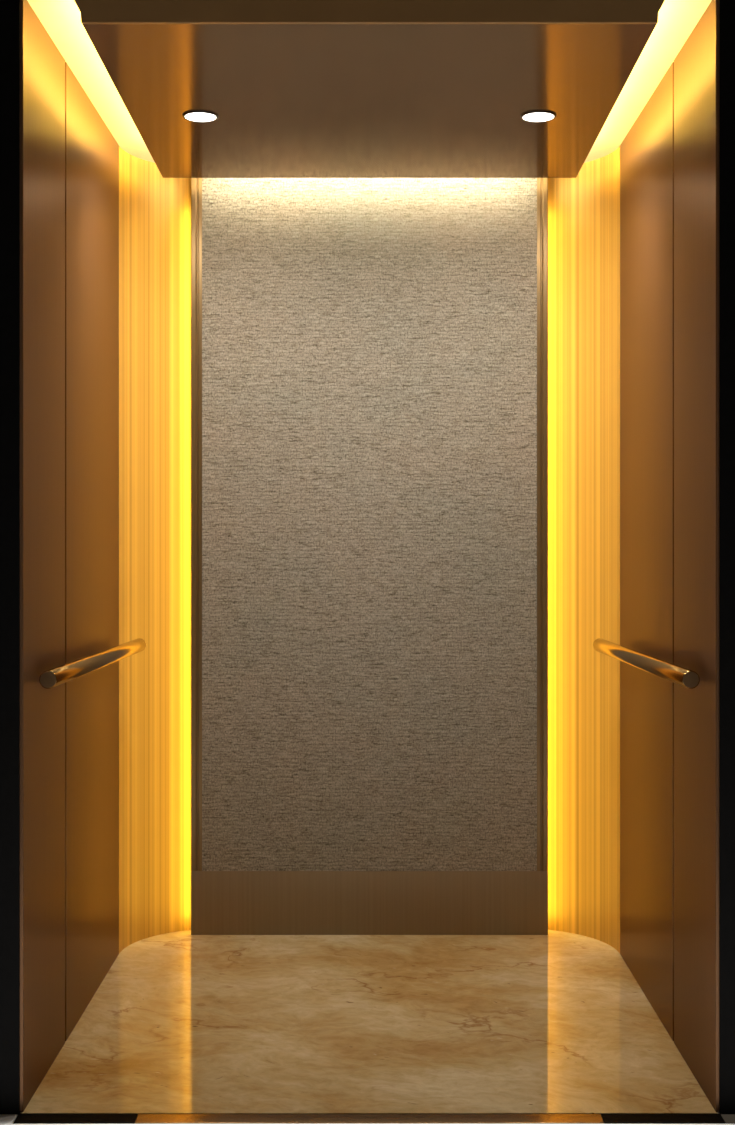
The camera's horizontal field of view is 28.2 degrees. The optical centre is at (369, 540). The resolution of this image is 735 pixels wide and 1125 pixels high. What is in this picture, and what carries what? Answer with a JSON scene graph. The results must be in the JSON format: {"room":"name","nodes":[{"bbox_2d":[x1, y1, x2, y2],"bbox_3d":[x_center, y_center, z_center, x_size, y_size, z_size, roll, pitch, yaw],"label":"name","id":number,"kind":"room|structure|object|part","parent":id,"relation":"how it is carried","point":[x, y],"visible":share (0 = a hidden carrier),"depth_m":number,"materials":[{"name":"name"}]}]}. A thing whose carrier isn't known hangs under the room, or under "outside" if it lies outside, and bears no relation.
{"room":"elevator interior","nodes":[
{"label":"elevator interior","id":0,"kind":"room"},
{"bbox_2d":[20,0,118,1111],"bbox_3d":[-0.813,0.028,3.962,0.050,2.545,1.276,0,0,0],"label":"wall","id":1,"kind":"structure","parent":0,"point":[69,157],"depth_m":3.80,"materials":[{"name":"brown metal"}]},
{"bbox_2d":[0,0,19,1113],"bbox_3d":[-1.042,-0.199,3.326,0.492,3.003,0.012,0,0,0],"label":"trim","id":2,"kind":"structure","parent":1,"relation":"attached to","point":[9,9],"depth_m":3.32,"materials":[{"name":"black metal"}]},
{"bbox_3d":[-0.794,0.028,3.554,0.012,2.545,0.460,0,0,0],"label":"wall panel","id":3,"kind":"part","parent":1,"relation":"part of","materials":[{"name":"brown metal"}]},
{"bbox_3d":[-0.794,0.028,4.196,0.012,2.545,0.799,0,0,0],"label":"wall panel","id":4,"kind":"part","parent":1,"relation":"part of","materials":[{"name":"brown metal"}]},
{"bbox_2d":[39,638,145,688],"bbox_3d":[-0.746,0.329,3.996,0.095,0.050,1.154,0,0,0],"label":"handrail","id":5,"kind":"object","parent":1,"relation":"attached to","point":[51,678],"visible":1,"depth_m":3.78,"materials":[{"name":"gold metal"}]},
{"bbox_2d":[119,146,190,952],"bbox_3d":[-0.669,0.028,4.791,0.103,2.545,0.455,0,0,45],"label":"panel","id":6,"kind":"object","parent":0,"point":[155,210],"visible":0.63,"depth_m":4.80,"materials":[{"name":"orange wood"}]},
{"bbox_2d":[0,930,734,1124],"bbox_3d":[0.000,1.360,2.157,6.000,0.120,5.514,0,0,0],"label":"floor","id":7,"kind":"structure","parent":0,"point":[180,1022],"depth_m":3.86,"materials":[{"name":"beige stone"}]},
{"bbox_2d":[13,1114,725,1123],"bbox_3d":[0.000,1.315,3.294,1.594,0.029,0.052,0,0,0],"label":"door sill","id":8,"kind":"structure","parent":7,"relation":"attached to","point":[21,1118],"depth_m":3.29,"materials":[{"name":"brown metal"}]},
{"bbox_3d":[0.000,1.315,3.294,1.050,0.029,0.052,0,0,0],"label":"tread plate","id":9,"kind":"part","parent":8,"relation":"part of","materials":[{"name":"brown metal"}]},
{"bbox_2d":[191,178,547,934],"bbox_3d":[0.000,0.029,4.837,1.178,2.543,0.034,0,0,0],"label":"panel","id":10,"kind":"object","parent":7,"relation":"on","point":[369,356],"visible":0.98,"depth_m":4.82,"materials":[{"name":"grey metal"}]},
{"bbox_3d":[0.000,1.194,4.823,1.178,0.211,0.006,0,0,0],"label":"kick plate","id":11,"kind":"part","parent":10,"relation":"part of","materials":[{"name":"brown metal"}]},
{"bbox_2d":[27,0,711,162],"bbox_3d":[0.000,-1.270,4.145,1.676,0.050,1.650,0,0,0],"label":"light","id":12,"kind":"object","parent":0,"point":[61,19],"depth_m":3.85,"materials":[{"name":"beige paint"}]},
{"bbox_2d":[74,0,664,177],"bbox_3d":[0.000,-1.208,4.011,1.336,0.073,1.419,0,0,0],"label":"ceiling panel","id":13,"kind":"object","parent":12,"relation":"hanging from","point":[296,88],"visible":1,"depth_m":3.72,"materials":[{"name":"brown metal"}]},
{"bbox_2d":[182,110,218,121],"bbox_3d":[-0.466,-1.169,4.030,0.100,0.008,0.100,0,0,0],"label":"recessed light","id":14,"kind":"object","parent":13,"relation":"attached to","point":[197,115],"visible":1,"depth_m":4.01,"materials":[{"name":"white"}]},
{"bbox_2d":[520,110,556,121],"bbox_3d":[0.466,-1.169,4.030,0.100,0.008,0.100,0,0,0],"label":"recessed light","id":15,"kind":"object","parent":13,"relation":"attached to","point":[539,115],"visible":1,"depth_m":4.01,"materials":[{"name":"white"}]},
{"bbox_2d":[548,146,619,952],"bbox_3d":[0.669,0.028,4.791,0.455,2.545,0.103,0,0,45],"label":"panel","id":16,"kind":"object","parent":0,"point":[584,210],"visible":0.61,"depth_m":4.81,"materials":[{"name":"orange wood"}]},
{"bbox_2d":[620,0,718,1111],"bbox_3d":[0.813,0.028,3.962,0.050,2.545,1.276,0,0,0],"label":"wall","id":17,"kind":"structure","parent":0,"point":[669,157],"depth_m":3.83,"materials":[{"name":"brown metal"}]},
{"bbox_2d":[593,638,699,688],"bbox_3d":[0.746,0.329,3.996,0.095,0.050,1.154,0,0,0],"label":"handrail","id":18,"kind":"object","parent":17,"relation":"attached to","point":[687,678],"visible":1,"depth_m":3.78,"materials":[{"name":"gold metal"}]},
{"bbox_3d":[0.794,0.028,4.196,0.012,2.545,0.799,0,0,0],"label":"wall panel","id":19,"kind":"part","parent":17,"relation":"part of","materials":[{"name":"brown metal"}]},
{"bbox_3d":[0.794,0.028,3.554,0.012,2.545,0.460,0,0,0],"label":"wall panel","id":20,"kind":"part","parent":17,"relation":"part of","materials":[{"name":"brown metal"}]},
{"bbox_2d":[719,0,734,1113],"bbox_3d":[1.042,-0.199,3.326,0.492,3.003,0.012,0,0,0],"label":"trim","id":21,"kind":"structure","parent":17,"relation":"attached to","point":[726,7],"depth_m":3.32,"materials":[{"name":"black metal"}]}
]}

